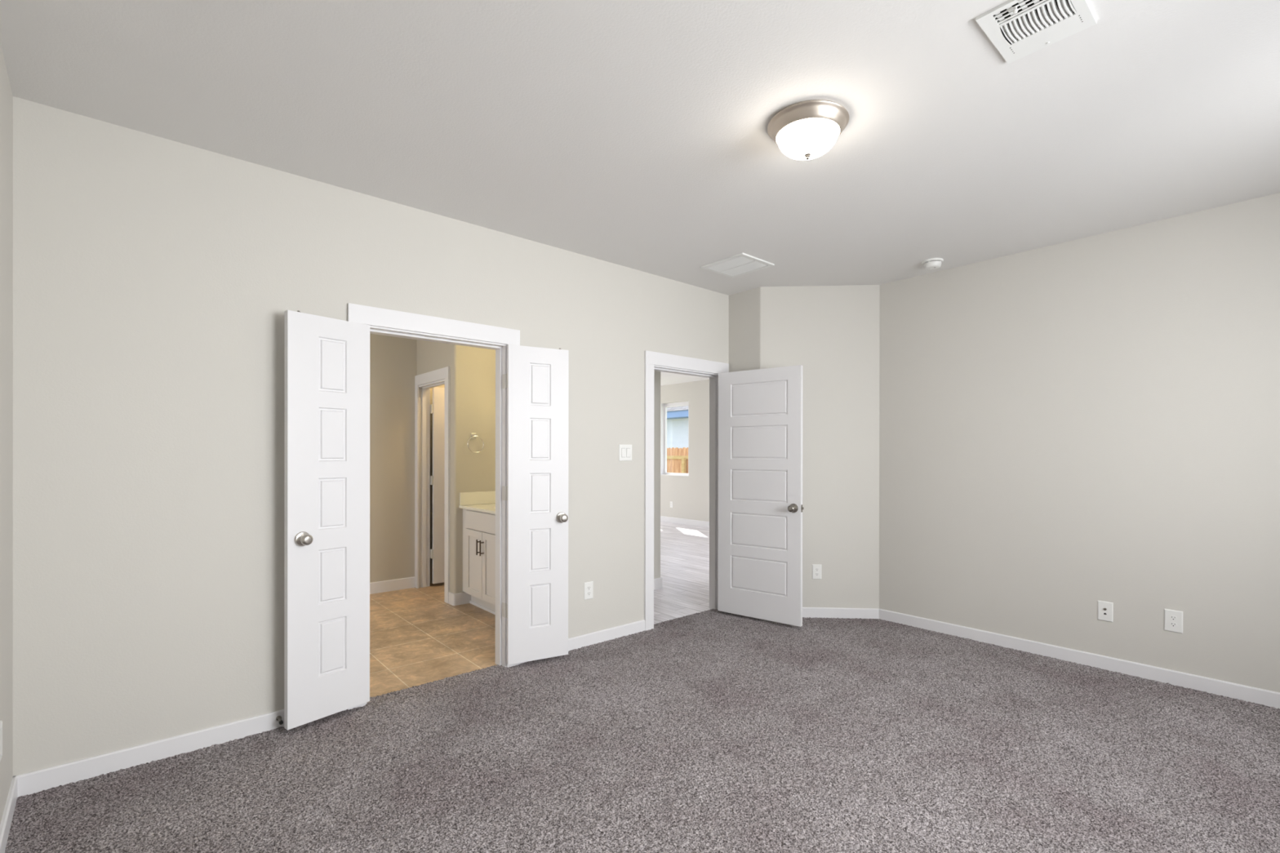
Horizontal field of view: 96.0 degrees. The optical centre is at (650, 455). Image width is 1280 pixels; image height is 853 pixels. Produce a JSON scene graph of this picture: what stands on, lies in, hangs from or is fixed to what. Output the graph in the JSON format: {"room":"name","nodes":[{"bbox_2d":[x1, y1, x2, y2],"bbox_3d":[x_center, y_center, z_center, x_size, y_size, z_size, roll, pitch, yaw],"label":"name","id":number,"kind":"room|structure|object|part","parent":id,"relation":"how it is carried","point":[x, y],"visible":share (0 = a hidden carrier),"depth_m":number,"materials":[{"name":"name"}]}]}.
{"room":"empty bedroom","nodes":[
{"label":"empty bedroom","id":0,"kind":"room"},
{"bbox_2d":[0,42,13,823],"bbox_3d":[-0.954,0.021,0.561,0.125,2.845,4.593,0,0,-44],"label":"wall","id":1,"kind":"structure","parent":0,"point":[6,93],"depth_m":2.07,"materials":[{"name":"grey paint"}]},
{"bbox_2d":[0,720,2,761],"bbox_3d":[-2.184,0.963,1.933,0.007,0.122,0.076,0,0,-44],"label":"blank wall plate","id":2,"kind":"object","parent":1,"relation":"attached to","point":[1,722],"visible":1,"depth_m":1.93,"materials":[{"name":"white plastic"}]},
{"bbox_2d":[0,776,17,852],"bbox_3d":[-0.953,1.312,0.658,0.013,0.102,4.487,0,0,-44],"label":"baseboard","id":3,"kind":"structure","parent":1,"relation":"attached to","point":[6,823],"depth_m":2.05,"materials":[{"name":"white paint"}]},
{"bbox_2d":[13,96,728,776],"bbox_3d":[0.477,0.019,4.955,8.470,2.845,0.115,0,0,-41],"label":"wall","id":4,"kind":"structure","parent":0,"point":[156,278],"depth_m":2.62,"materials":[{"name":"grey paint"}]},
{"bbox_2d":[275,715,283,724],"bbox_3d":[-1.806,1.292,2.803,0.024,0.024,0.071,0,0,-41],"label":"spring door stop","id":5,"kind":"object","parent":4,"relation":"attached to","point":[278,718],"visible":1,"depth_m":2.81,"materials":[{"name":"silver metal"}]},
{"bbox_2d":[284,310,369,729],"bbox_3d":[-1.631,0.304,2.929,0.162,2.020,0.410,0,0,36],"label":"door","id":6,"kind":"structure","parent":4,"relation":"in","point":[326,437],"depth_m":2.90,"materials":[{"name":"white paint"}]},
{"bbox_3d":[-1.713,0.407,2.815,0.162,0.072,0.072,0,0,36],"label":"knob","id":7,"kind":"part","parent":6,"relation":"part of","materials":[{"name":"silver metal"}]},
{"bbox_2d":[15,619,644,797],"bbox_3d":[-1.284,1.310,3.319,3.291,0.102,0.013,0,0,-41],"label":"baseboard","id":8,"kind":"structure","parent":4,"relation":"attached to","point":[30,783],"depth_m":2.55,"materials":[{"name":"white paint"}]},
{"bbox_2d":[347,302,519,710],"bbox_3d":[-1.266,0.274,3.418,1.003,2.152,0.151,0,0,-41],"label":"door frame","id":9,"kind":"structure","parent":4,"relation":"attached to","point":[383,322],"depth_m":3.63,"materials":[{"name":"white paint"}]},
{"bbox_2d":[505,344,568,665],"bbox_3d":[-0.733,0.305,3.718,0.409,2.020,0.162,0,0,-29],"label":"door","id":10,"kind":"structure","parent":4,"relation":"in","point":[537,379],"depth_m":3.70,"materials":[{"name":"white paint"}]},
{"bbox_3d":[-0.596,0.408,3.793,0.072,0.072,0.162,0,0,-29],"label":"knob","id":11,"kind":"part","parent":10,"relation":"part of","materials":[{"name":"silver metal"}]},
{"bbox_2d":[583,581,593,599],"bbox_3d":[-0.439,0.956,4.066,0.076,0.122,0.009,0,0,-41],"label":"wall outlet","id":12,"kind":"object","parent":4,"relation":"attached to","point":[588,586],"visible":1,"depth_m":4.06,"materials":[{"name":"white plastic"}]},
{"bbox_2d":[618,444,631,461],"bbox_3d":[-0.188,-0.019,4.285,0.124,0.122,0.010,0,0,-41],"label":"light switch","id":13,"kind":"object","parent":4,"relation":"attached to","point":[624,451],"visible":1,"depth_m":4.28,"materials":[{"name":"white plastic"}]},
{"bbox_2d":[644,350,728,631],"bbox_3d":[0.270,0.275,4.772,0.961,2.152,0.151,0,0,-41],"label":"door frame","id":14,"kind":"structure","parent":4,"relation":"attached to","point":[653,361],"depth_m":4.63,"materials":[{"name":"white paint"}]},
{"bbox_3d":[0.225,0.275,4.823,0.961,2.152,0.016,0,0,-41],"label":"casing","id":15,"kind":"part","parent":14,"relation":"part of","materials":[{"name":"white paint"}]},
{"bbox_2d":[718,364,804,626],"bbox_3d":[0.871,0.311,4.660,0.761,2.009,0.162,0,0,38],"label":"door","id":16,"kind":"structure","parent":4,"relation":"in","point":[760,411],"depth_m":4.63,"materials":[{"name":"white paint"}]},
{"bbox_3d":[1.115,0.409,4.470,0.072,0.072,0.162,0,0,38],"label":"knob","id":17,"kind":"part","parent":16,"relation":"part of","materials":[{"name":"silver metal"}]},
{"bbox_2d":[369,333,416,582],"bbox_3d":[-3.656,0.014,4.816,3.285,2.845,0.120,0,0,-41],"label":"wall","id":18,"kind":"structure","parent":0,"point":[393,360],"depth_m":5.70,"materials":[{"name":"beige paint"}]},
{"bbox_2d":[369,576,414,594],"bbox_3d":[-3.583,1.294,4.794,3.166,0.125,0.013,0,0,-41],"label":"baseboard","id":19,"kind":"structure","parent":18,"relation":"attached to","point":[403,583],"depth_m":5.69,"materials":[{"name":"white paint"}]},
{"bbox_2d":[430,384,444,583],"bbox_3d":[-1.672,0.015,6.205,1.300,2.845,1.480,0,0,-41],"label":"wall","id":20,"kind":"structure","parent":0,"point":[441,386],"depth_m":6.03,"materials":[{"name":"beige paint"}]},
{"bbox_2d":[416,339,495,593],"bbox_3d":[-1.902,0.015,6.002,0.915,2.845,1.480,0,0,-41],"label":"wall","id":21,"kind":"structure","parent":0,"point":[472,369],"depth_m":5.25,"materials":[{"name":"beige paint"}]},
{"bbox_2d":[414,366,449,603],"bbox_3d":[-2.066,0.268,5.571,0.135,2.146,0.849,0,0,-41],"label":"door frame","id":22,"kind":"structure","parent":21,"relation":"attached to","point":[424,382],"depth_m":5.83,"materials":[{"name":"white paint"}]},
{"bbox_2d":[430,386,444,583],"bbox_3d":[-1.968,0.306,6.106,0.716,2.009,0.050,0,0,-39],"label":"door","id":23,"kind":"structure","parent":21,"relation":"in","point":[437,407],"depth_m":5.90,"materials":[{"name":"white paint"}]},
{"bbox_2d":[448,591,471,605],"bbox_3d":[-1.735,1.290,5.223,0.163,0.104,0.112,0,0,-41],"label":"baseboard","id":24,"kind":"structure","parent":21,"relation":"attached to","point":[454,599],"depth_m":5.18,"materials":[{"name":"white paint"}]},
{"bbox_2d":[466,432,484,453],"bbox_3d":[-1.604,-0.112,5.239,0.158,0.181,0.058,0,0,-41],"label":"towel ring","id":25,"kind":"object","parent":21,"relation":"attached to","point":[473,436],"visible":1,"depth_m":5.24,"materials":[{"name":"silver metal"}]},
{"bbox_2d":[0,0,1279,386],"bbox_3d":[-0.876,-1.482,6.597,8.610,0.150,13.540,0,0,-41],"label":"ceiling","id":26,"kind":"structure","parent":0,"point":[633,134],"depth_m":2.34,"materials":[{"name":"white paint"}]},
{"bbox_2d":[701,252,774,277],"bbox_3d":[0.637,-1.397,4.251,0.362,0.012,0.398,0,0,-41],"label":"ceiling vent","id":27,"kind":"object","parent":26,"relation":"in","point":[741,264],"visible":1,"depth_m":4.23,"materials":[{"name":"white metal"}]},
{"bbox_2d":[767,99,848,159],"bbox_3d":[0.658,-1.322,2.422,0.332,0.158,0.332,0,0,-41],"label":"ceiling light","id":28,"kind":"object","parent":26,"relation":"attached to","point":[807,130],"visible":1,"depth_m":2.33,"materials":[{"name":"white glass"}]},
{"bbox_2d":[921,257,943,270],"bbox_3d":[2.031,-1.374,4.154,0.142,0.054,0.142,0,0,-41],"label":"smoke detector","id":29,"kind":"object","parent":26,"relation":"attached to","point":[931,264],"visible":1,"depth_m":4.11,"materials":[{"name":"white plastic"}]},
{"bbox_2d":[975,0,1096,63],"bbox_3d":[1.237,-1.456,1.848,0.307,0.168,0.253,0,0,-41],"label":"ceiling vent","id":30,"kind":"object","parent":26,"relation":"in","point":[1015,41],"visible":1,"depth_m":1.86,"materials":[{"name":"white metal"}]},
{"bbox_3d":[1.176,-1.395,1.909,0.117,0.009,0.011,0,0,-43],"label":"blade","id":31,"kind":"part","parent":30,"relation":"part of","materials":[{"name":"white metal"}]},
{"bbox_3d":[1.184,-1.395,1.899,0.117,0.009,0.011,0,0,-43],"label":"blade","id":32,"kind":"part","parent":30,"relation":"part of","materials":[{"name":"white metal"}]},
{"bbox_3d":[1.131,-1.382,1.788,0.014,0.020,0.014,0,0,-41],"label":"damper lever","id":33,"kind":"part","parent":30,"relation":"part of","materials":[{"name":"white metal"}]},
{"bbox_3d":[1.193,-1.395,1.890,0.117,0.009,0.011,0,0,-43],"label":"blade","id":34,"kind":"part","parent":30,"relation":"part of","materials":[{"name":"white metal"}]},
{"bbox_3d":[1.201,-1.395,1.880,0.117,0.009,0.011,0,0,-43],"label":"blade","id":35,"kind":"part","parent":30,"relation":"part of","materials":[{"name":"white metal"}]},
{"bbox_3d":[1.210,-1.395,1.870,0.117,0.009,0.011,0,0,-43],"label":"blade","id":36,"kind":"part","parent":30,"relation":"part of","materials":[{"name":"white metal"}]},
{"bbox_3d":[1.218,-1.395,1.861,0.117,0.009,0.011,0,0,-43],"label":"blade","id":37,"kind":"part","parent":30,"relation":"part of","materials":[{"name":"white metal"}]},
{"bbox_3d":[1.227,-1.394,1.851,0.117,0.009,0.011,0,0,-43],"label":"blade","id":38,"kind":"part","parent":30,"relation":"part of","materials":[{"name":"white metal"}]},
{"bbox_3d":[1.236,-1.394,1.841,0.117,0.009,0.011,0,0,-43],"label":"blade","id":39,"kind":"part","parent":30,"relation":"part of","materials":[{"name":"white metal"}]},
{"bbox_3d":[1.244,-1.394,1.831,0.117,0.009,0.011,0,0,-43],"label":"blade","id":40,"kind":"part","parent":30,"relation":"part of","materials":[{"name":"white metal"}]},
{"bbox_3d":[1.253,-1.394,1.822,0.117,0.009,0.011,0,0,-43],"label":"blade","id":41,"kind":"part","parent":30,"relation":"part of","materials":[{"name":"white metal"}]},
{"bbox_3d":[1.261,-1.394,1.812,0.117,0.009,0.011,0,0,-43],"label":"blade","id":42,"kind":"part","parent":30,"relation":"part of","materials":[{"name":"white metal"}]},
{"bbox_3d":[1.270,-1.394,1.802,0.117,0.009,0.011,0,0,-43],"label":"blade","id":43,"kind":"part","parent":30,"relation":"part of","materials":[{"name":"white metal"}]},
{"bbox_3d":[1.278,-1.394,1.793,0.117,0.009,0.011,0,0,-43],"label":"blade","id":44,"kind":"part","parent":30,"relation":"part of","materials":[{"name":"white metal"}]},
{"bbox_3d":[1.287,-1.394,1.783,0.117,0.009,0.011,0,0,-43],"label":"blade","id":45,"kind":"part","parent":30,"relation":"part of","materials":[{"name":"white metal"}]},
{"bbox_3d":[1.295,-1.394,1.773,0.117,0.009,0.011,0,0,-43],"label":"blade","id":46,"kind":"part","parent":30,"relation":"part of","materials":[{"name":"white metal"}]},
{"bbox_2d":[4,521,1279,852],"bbox_3d":[-1.159,1.360,6.357,9.070,0.056,13.336,0,0,-41],"label":"floor","id":47,"kind":"structure","parent":0,"point":[712,731],"depth_m":2.55,"materials":[{"name":"grey carpet"}]},
{"bbox_2d":[462,508,495,614],"bbox_3d":[-1.003,0.909,4.769,0.593,0.868,1.560,0,0,-41],"label":"vanity cabinet","id":48,"kind":"object","parent":47,"relation":"on","point":[478,527],"visible":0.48,"depth_m":4.92,"materials":[{"name":"white paint"}]},
{"bbox_3d":[-1.530,0.935,4.989,0.019,0.572,0.328,0,0,-41],"label":"cabinet door","id":49,"kind":"part","parent":48,"relation":"part of","materials":[{"name":"white paint"}]},
{"bbox_2d":[458,491,495,514],"bbox_3d":[-0.994,0.405,4.776,0.571,0.137,1.560,0,0,-41],"label":"countertop","id":50,"kind":"structure","parent":48,"relation":"on","point":[482,501],"depth_m":5.22,"materials":[{"name":"white stone"}]},
{"bbox_3d":[-1.460,0.777,4.868,0.037,0.130,0.012,0,0,-41],"label":"bar pull","id":51,"kind":"part","parent":48,"relation":"part of","materials":[{"name":"brown metal"}]},
{"bbox_3d":[-1.419,0.564,4.863,0.019,0.155,0.662,0,0,-41],"label":"false drawer","id":52,"kind":"part","parent":48,"relation":"part of","materials":[{"name":"white paint"}]},
{"bbox_3d":[-1.418,0.777,4.820,0.037,0.130,0.012,0,0,-41],"label":"bar pull","id":53,"kind":"part","parent":48,"relation":"part of","materials":[{"name":"brown metal"}]},
{"bbox_3d":[-1.129,1.332,4.650,0.014,0.022,1.547,0,0,-41],"label":"shoe moulding","id":54,"kind":"part","parent":48,"relation":"part of","materials":[{"name":"white paint"}]},
{"bbox_3d":[-1.309,0.935,4.738,0.019,0.572,0.328,0,0,-41],"label":"cabinet door","id":55,"kind":"part","parent":48,"relation":"part of","materials":[{"name":"white paint"}]},
{"bbox_2d":[653,370,660,578],"bbox_3d":[-2.936,0.011,8.410,1.120,2.845,7.900,0,0,-41],"label":"wall","id":56,"kind":"structure","parent":0,"point":[656,374],"depth_m":5.79,"materials":[{"name":"grey paint"}]},
{"bbox_2d":[653,577,662,590],"bbox_3d":[-0.316,1.297,5.448,1.133,0.125,0.013,0,0,-41],"label":"baseboard","id":57,"kind":"structure","parent":56,"relation":"attached to","point":[658,581],"depth_m":5.78,"materials":[{"name":"white paint"}]},
{"bbox_2d":[660,379,709,521],"bbox_3d":[0.782,0.113,11.118,0.140,3.045,8.957,0,0,-41],"label":"wall","id":58,"kind":"structure","parent":0,"point":[689,495],"depth_m":10.98,"materials":[{"name":"grey paint"}]},
{"bbox_2d":[660,400,688,475],"bbox_3d":[0.511,-0.325,11.422,0.135,1.450,0.800,0,0,-41],"label":"window","id":59,"kind":"structure","parent":58,"relation":"in","point":[663,406],"depth_m":11.70,"materials":[{"name":"white paint"}]},
{"bbox_3d":[0.489,0.394,11.405,0.080,0.012,0.800,0,0,-41],"label":"sill","id":60,"kind":"part","parent":59,"relation":"part of","materials":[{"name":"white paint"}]},
{"bbox_2d":[660,515,709,527],"bbox_3d":[0.719,1.293,11.074,0.013,0.125,8.742,0,0,-41],"label":"baseboard","id":61,"kind":"structure","parent":58,"relation":"attached to","point":[667,519],"depth_m":11.13,"materials":[{"name":"white paint"}]},
{"bbox_2d":[728,284,879,608],"bbox_3d":[1.325,0.020,4.937,0.807,2.845,1.032,0,0,-41],"label":"wall","id":62,"kind":"structure","parent":0,"point":[831,331],"depth_m":4.76,"materials":[{"name":"grey paint"}]},
{"bbox_2d":[812,564,821,579],"bbox_3d":[1.373,0.965,4.766,0.076,0.122,0.009,0,0,4],"label":"wall outlet","id":63,"kind":"object","parent":62,"relation":"attached to","point":[816,568],"visible":1,"depth_m":4.76,"materials":[{"name":"white plastic"}]},
{"bbox_2d":[802,607,879,618],"bbox_3d":[1.391,1.312,4.763,0.972,0.102,0.013,0,0,4],"label":"baseboard","id":64,"kind":"structure","parent":62,"relation":"attached to","point":[812,612],"depth_m":4.75,"materials":[{"name":"white paint"}]},
{"bbox_2d":[879,192,1279,692],"bbox_3d":[3.098,0.023,3.445,0.120,2.845,3.551,0,0,-41],"label":"wall","id":65,"kind":"structure","parent":0,"point":[1066,428],"depth_m":3.64,"materials":[{"name":"grey paint"}]},
{"bbox_2d":[879,608,1279,708],"bbox_3d":[3.006,1.315,3.447,0.013,0.102,3.431,0,0,-41],"label":"baseboard","id":66,"kind":"structure","parent":65,"relation":"attached to","point":[1219,687],"depth_m":3.63,"materials":[{"name":"white paint"}]},
{"bbox_2d":[1097,600,1113,622],"bbox_3d":[2.853,0.981,3.619,0.016,0.122,0.078,0,0,-41],"label":"wall plate","id":67,"kind":"object","parent":65,"relation":"attached to","point":[1104,609],"visible":1,"depth_m":3.62,"materials":[{"name":"white plastic"}]},
{"bbox_2d":[1164,608,1182,633],"bbox_3d":[3.068,0.974,3.381,0.009,0.128,0.082,0,0,-41],"label":"wall outlet","id":68,"kind":"object","parent":65,"relation":"attached to","point":[1173,620],"visible":1,"depth_m":3.38,"materials":[{"name":"white plastic"}]},
{"bbox_2d":[1169,622,1177,626],"bbox_3d":[3.066,0.993,3.380,0.003,0.029,0.034,0,0,-41],"label":"receptacle","id":69,"kind":"object","parent":68,"relation":"attached to","point":[1171,624],"depth_m":3.38,"materials":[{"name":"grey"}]},
{"bbox_2d":[1169,615,1177,620],"bbox_3d":[3.066,0.954,3.380,0.003,0.029,0.034,0,0,-41],"label":"receptacle","id":70,"kind":"object","parent":68,"relation":"attached to","point":[1171,617],"depth_m":3.38,"materials":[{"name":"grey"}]},
{"label":"outside","id":71,"kind":"structure","parent":0,"visible":0},
{"bbox_3d":[1.107,1.730,17.645,55.000,0.200,55.000,0,0,-41],"label":"ground","id":72,"kind":"structure","parent":71,"visible":0},
{"bbox_2d":[666,405,688,448],"bbox_3d":[2.601,-1.171,20.956,5.580,5.600,17.000,0,0,-41],"label":"neighbouring house","id":73,"kind":"structure","parent":72,"relation":"on","point":[677,416],"depth_m":19.38,"materials":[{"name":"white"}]},
{"bbox_2d":[666,447,688,473],"bbox_3d":[0.781,0.755,15.662,0.143,1.952,6.340,0,0,-41],"label":"wooden fence","id":74,"kind":"object","parent":72,"relation":"on","point":[677,459],"visible":0.12,"depth_m":15.80,"materials":[{"name":"brown wood"}]},
{"bbox_3d":[0.809,0.057,15.686,0.038,0.089,6.340,0,0,-41],"label":"rail","id":75,"kind":"part","parent":74,"relation":"part of","materials":[{"name":"brown wood"}]},
{"bbox_3d":[0.883,0.902,15.506,0.089,1.660,0.089,0,0,-41],"label":"post","id":76,"kind":"part","parent":74,"relation":"part of","materials":[{"name":"brown wood"}]}
]}

